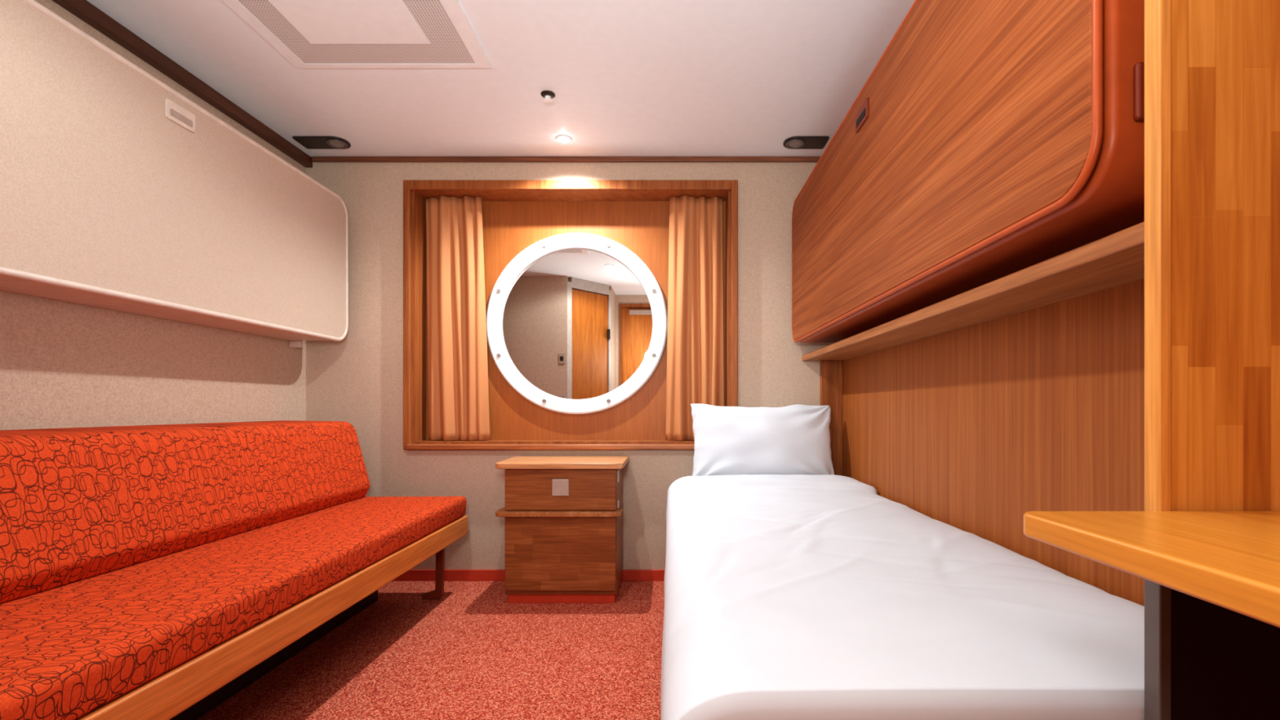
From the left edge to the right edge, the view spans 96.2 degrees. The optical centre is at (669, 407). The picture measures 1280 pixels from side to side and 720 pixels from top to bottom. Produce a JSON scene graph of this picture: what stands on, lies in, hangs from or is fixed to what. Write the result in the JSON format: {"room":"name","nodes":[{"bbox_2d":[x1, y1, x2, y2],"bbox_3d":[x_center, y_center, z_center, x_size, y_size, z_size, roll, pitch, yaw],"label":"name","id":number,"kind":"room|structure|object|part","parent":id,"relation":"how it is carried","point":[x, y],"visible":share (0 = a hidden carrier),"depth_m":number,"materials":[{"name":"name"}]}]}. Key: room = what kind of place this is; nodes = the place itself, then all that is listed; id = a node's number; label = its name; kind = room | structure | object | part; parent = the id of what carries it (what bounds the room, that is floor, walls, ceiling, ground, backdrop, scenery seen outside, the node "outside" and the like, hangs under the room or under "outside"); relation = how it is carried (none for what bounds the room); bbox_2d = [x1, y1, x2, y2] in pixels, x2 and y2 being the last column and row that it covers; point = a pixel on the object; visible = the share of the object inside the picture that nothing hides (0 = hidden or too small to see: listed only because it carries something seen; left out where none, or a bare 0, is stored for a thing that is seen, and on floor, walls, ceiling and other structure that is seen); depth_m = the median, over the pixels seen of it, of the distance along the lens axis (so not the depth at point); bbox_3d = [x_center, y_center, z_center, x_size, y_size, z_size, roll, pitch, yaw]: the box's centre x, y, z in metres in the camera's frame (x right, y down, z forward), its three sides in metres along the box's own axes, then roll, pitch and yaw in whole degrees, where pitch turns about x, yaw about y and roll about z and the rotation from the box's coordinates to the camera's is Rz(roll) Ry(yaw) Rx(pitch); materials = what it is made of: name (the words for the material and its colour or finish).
{"room":"ship interior","nodes":[
{"label":"ship interior","id":0,"kind":"room"},
{"bbox_2d":[0,0,306,430],"bbox_3d":[-1.860,-0.190,1.300,0.100,2.100,3.500,0,0,0],"label":"wall","id":1,"kind":"structure","parent":0,"point":[64,364],"depth_m":1.93,"materials":[{"name":"paint"}]},
{"bbox_2d":[0,0,348,347],"bbox_3d":[-1.684,-0.644,1.768,0.251,0.719,2.043,0,0,0],"label":"bunk","id":2,"kind":"object","parent":1,"relation":"attached to","point":[119,191],"visible":1,"depth_m":1.72,"materials":[{"name":"beige laminate"}]},
{"bbox_3d":[-1.562,-0.930,1.830,0.006,0.060,0.110,0,0,0],"label":"handle","id":3,"kind":"part","parent":2,"relation":"part of","materials":[{"name":"beige plastic"}]},
{"bbox_2d":[52,0,312,167],"bbox_3d":[-1.792,-1.215,1.710,0.035,0.050,2.280,0,0,0],"label":"trim","id":4,"kind":"structure","parent":1,"relation":"attached to","point":[85,11],"depth_m":2.06,"materials":[{"name":"brown wood"}]},
{"bbox_2d":[197,581,664,719],"bbox_3d":[-0.480,0.885,1.300,2.860,0.050,3.500,0,0,0],"label":"floor","id":5,"kind":"structure","parent":0,"point":[467,653],"depth_m":1.93,"materials":[{"name":"carpet"}]},
{"bbox_2d":[0,420,467,719],"bbox_3d":[-1.361,0.460,1.683,0.847,0.800,1.965,0,0,0],"label":"sofa","id":6,"kind":"object","parent":5,"relation":"on","point":[157,571],"visible":1,"depth_m":1.43,"materials":[{"name":"fabric"}]},
{"bbox_3d":[-1.581,0.260,1.670,0.408,0.398,1.940,0,0,0],"label":"backrest","id":7,"kind":"part","parent":6,"relation":"part of","materials":[{"name":"fabric"}]},
{"bbox_3d":[-0.952,0.545,1.688,0.027,0.086,1.955,0,0,0],"label":"rail","id":8,"kind":"part","parent":6,"relation":"part of","materials":[{"name":"brown wood"}]},
{"bbox_3d":[-1.061,0.695,2.575,0.098,0.330,0.024,0,0,0],"label":"leg","id":9,"kind":"part","parent":6,"relation":"part of","materials":[{"name":"brown wood"}]},
{"bbox_2d":[495,456,629,603],"bbox_3d":[-0.480,0.550,2.648,0.556,0.620,0.376,0,0,0],"label":"nightstand","id":10,"kind":"object","parent":5,"relation":"on","point":[563,515],"visible":1,"depth_m":2.49,"materials":[{"name":"brown wood"}]},
{"bbox_2d":[495,506,622,516],"bbox_3d":[-0.485,0.461,2.525,0.546,0.022,0.130,0,0,0],"label":"shelf","id":11,"kind":"object","parent":10,"relation":"attached to","point":[506,511],"depth_m":2.48,"materials":[{"name":"brown wood"}]},
{"bbox_3d":[-0.475,0.348,2.486,0.074,0.074,0.008,0,0,0],"label":"handle","id":12,"kind":"part","parent":10,"relation":"part of","materials":[{"name":"metal"}]},
{"bbox_3d":[-0.477,0.359,2.498,0.482,0.178,0.017,0,0,0],"label":"drawer","id":13,"kind":"part","parent":10,"relation":"part of","materials":[{"name":"brown wood"}]},
{"bbox_3d":[-0.477,0.636,2.498,0.482,0.324,0.017,0,0,0],"label":"door","id":14,"kind":"part","parent":10,"relation":"part of","materials":[{"name":"brown wood"}]},
{"bbox_2d":[1023,511,1279,627],"bbox_3d":[0.618,0.487,0.349,0.463,0.745,0.579,0,0,0],"label":"desk","id":15,"kind":"object","parent":5,"relation":"on","point":[1229,560],"visible":1,"depth_m":0.49,"materials":[{"name":"brown wood"}]},
{"bbox_2d":[1144,0,1279,719],"bbox_3d":[0.698,-0.190,0.651,0.302,2.099,0.022,0,0,0],"label":"wood panel","id":16,"kind":"object","parent":5,"relation":"on","point":[1212,67],"visible":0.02,"depth_m":0.64,"materials":[{"name":"brown light orange-brown wood"}]},
{"bbox_3d":[0.554,0.500,0.651,0.014,0.720,0.022,0,0,0],"label":"edge post","id":17,"kind":"part","parent":16,"relation":"part of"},
{"bbox_3d":[0.554,-0.549,0.651,0.014,1.379,0.022,0,0,0],"label":"edge post","id":18,"kind":"part","parent":16,"relation":"part of","materials":[{"name":"brown wood"}]},
{"bbox_3d":[0.705,-0.549,0.653,0.288,1.379,0.020,0,0,0],"label":"panel","id":19,"kind":"part","parent":16,"relation":"part of","materials":[{"name":"brown wood"}]},
{"bbox_3d":[0.705,0.500,0.653,0.288,0.720,0.020,0,0,0],"label":"panel","id":20,"kind":"part","parent":16,"relation":"part of","materials":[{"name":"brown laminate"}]},
{"bbox_3d":[0.437,0.623,1.757,0.805,0.475,2.115,0,0,0],"label":"bed","id":21,"kind":"object","parent":5,"relation":"on","visible":0,"materials":[{"name":"white linen"}]},
{"bbox_2d":[690,403,834,475],"bbox_3d":[0.438,0.175,2.726,0.679,0.386,0.189,0,0,0],"label":"pillow","id":22,"kind":"object","parent":21,"relation":"on","point":[793,439],"visible":0.8,"depth_m":2.67,"materials":[{"name":"white fabric"}]},
{"bbox_2d":[660,474,1144,719],"bbox_3d":[0.414,0.549,1.637,0.859,0.503,1.975,0,0,0],"label":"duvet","id":23,"kind":"object","parent":21,"relation":"on","point":[793,597],"visible":0.99,"depth_m":0.90,"materials":[{"name":"white fabric"}]},
{"bbox_2d":[86,0,915,157],"bbox_3d":[-0.480,-1.265,1.300,2.860,0.050,3.500,0,0,0],"label":"ceiling","id":24,"kind":"structure","parent":0,"point":[626,77],"depth_m":2.16,"materials":[{"name":"paint"}]},
{"bbox_2d":[292,136,351,148],"bbox_3d":[-1.615,-1.233,2.678,0.230,0.014,0.115,0,0,0],"label":"recessed light","id":25,"kind":"object","parent":24,"relation":"in","point":[308,142],"visible":1,"depth_m":2.67,"materials":[{"name":"metal"}]},
{"bbox_2d":[222,0,492,68],"bbox_3d":[-1.000,-1.234,1.720,0.710,0.011,0.720,0,0,0],"label":"ceiling vent","id":26,"kind":"object","parent":24,"relation":"in","point":[308,33],"visible":1,"depth_m":1.88,"materials":[{"name":"white paint"}]},
{"bbox_3d":[-1.012,-1.230,1.735,0.405,0.003,0.410,0,0,0],"label":"plate","id":27,"kind":"part","parent":26,"relation":"part of","materials":[{"name":"white paint"}]},
{"bbox_2d":[540,90,555,102],"bbox_3d":[-0.483,-1.226,2.270,0.056,0.027,0.056,0,0,0],"label":"sprinkler","id":28,"kind":"object","parent":24,"relation":"attached to","point":[548,95],"visible":1,"depth_m":2.26,"materials":[{"name":"metal"}]},
{"bbox_2d":[555,134,571,142],"bbox_3d":[-0.490,-1.236,2.645,0.071,0.007,0.071,0,0,0],"label":"recessed light","id":29,"kind":"object","parent":24,"relation":"in","point":[562,139],"visible":1,"depth_m":2.64,"materials":[{"name":"white paint"}]},
{"bbox_3d":[-0.490,-1.238,2.645,0.042,0.004,0.042,0,0,39],"label":"bulb","id":30,"kind":"part","parent":29,"relation":"part of","materials":[{"name":"white glass"}]},
{"bbox_2d":[782,136,829,148],"bbox_3d":[0.630,-1.233,2.678,0.200,0.014,0.115,0,0,0],"label":"recessed light","id":31,"kind":"object","parent":24,"relation":"in","point":[794,142],"visible":1,"depth_m":2.66,"materials":[{"name":"metal"}]},
{"bbox_2d":[306,161,833,569],"bbox_3d":[-0.480,-0.190,2.950,2.660,2.100,0.200,0,0,0],"label":"wall","id":32,"kind":"structure","parent":0,"point":[357,380],"depth_m":2.85,"materials":[{"name":"paint"}]},
{"bbox_2d":[391,569,664,581],"bbox_3d":[-0.892,0.833,2.844,1.825,0.055,0.012,0,0,0],"label":"baseboard","id":33,"kind":"structure","parent":32,"relation":"attached to","point":[411,575],"depth_m":2.84,"materials":[{"name":"red plastic"}]},
{"bbox_2d":[311,156,820,162],"bbox_3d":[-0.460,-1.228,2.840,2.620,0.024,0.020,0,0,0],"label":"trim","id":34,"kind":"structure","parent":32,"relation":"attached to","point":[315,159],"depth_m":2.83,"materials":[{"name":"brown wood"}]},
{"bbox_2d":[403,180,737,449],"bbox_3d":[-0.490,-0.456,2.905,1.649,1.328,0.200,0,0,0],"label":"window","id":35,"kind":"structure","parent":32,"relation":"in","point":[576,272],"depth_m":2.99,"materials":[{"name":"brown wood"}]},
{"bbox_2d":[426,195,490,440],"bbox_3d":[-1.089,-0.453,2.928,0.332,1.241,0.080,0,0,0],"label":"curtain","id":36,"kind":"object","parent":35,"relation":"hanging from","point":[458,392],"visible":1,"depth_m":2.92,"materials":[{"name":"fabric"}]},
{"bbox_3d":[-0.490,0.195,2.828,1.609,0.026,0.045,0,0,0],"label":"sill","id":37,"kind":"part","parent":35,"relation":"part of","materials":[{"name":"brown wood"}]},
{"bbox_3d":[-0.483,-0.434,2.988,0.785,0.785,0.004,0,0,0],"label":"porthole glass","id":38,"kind":"part","parent":35,"relation":"part of","materials":[{"name":"white mirror"}]},
{"bbox_2d":[665,195,724,440],"bbox_3d":[0.129,-0.454,2.925,0.303,1.241,0.087,0,0,0],"label":"curtain","id":39,"kind":"object","parent":35,"relation":"hanging from","point":[695,336],"visible":0.94,"depth_m":2.92,"materials":[{"name":"fabric"}]},
{"bbox_2d":[820,360,842,475],"bbox_3d":[0.797,0.315,2.835,0.105,1.090,0.030,0,0,0],"label":"trim","id":40,"kind":"structure","parent":32,"relation":"attached to","point":[831,371],"depth_m":2.82,"materials":[{"name":"brown wood"}]},
{"bbox_2d":[842,278,1144,606],"bbox_3d":[0.900,-0.190,1.300,0.100,2.100,3.500,0,0,0],"label":"wall","id":41,"kind":"structure","parent":0,"point":[976,428],"depth_m":1.42,"materials":[{"name":"brown wood"}]},
{"bbox_2d":[791,0,1144,342],"bbox_3d":[0.717,-0.645,1.785,0.264,0.681,2.002,0,0,0],"label":"bunk","id":42,"kind":"object","parent":41,"relation":"attached to","point":[987,141],"visible":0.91,"depth_m":1.16,"materials":[{"name":"orange wood"}]},
{"bbox_3d":[0.589,-0.895,1.760,0.006,0.060,0.110,0,0,0],"label":"handle","id":43,"kind":"part","parent":42,"relation":"part of","materials":[{"name":"paint"}]},
{"bbox_2d":[801,221,1144,361],"bbox_3d":[0.752,-0.243,1.762,0.195,0.030,2.174,0,0,0],"label":"wall shelf","id":44,"kind":"object","parent":41,"relation":"attached to","point":[1117,259],"visible":0.63,"depth_m":1.18,"materials":[{"name":"brown wood"}]}
]}

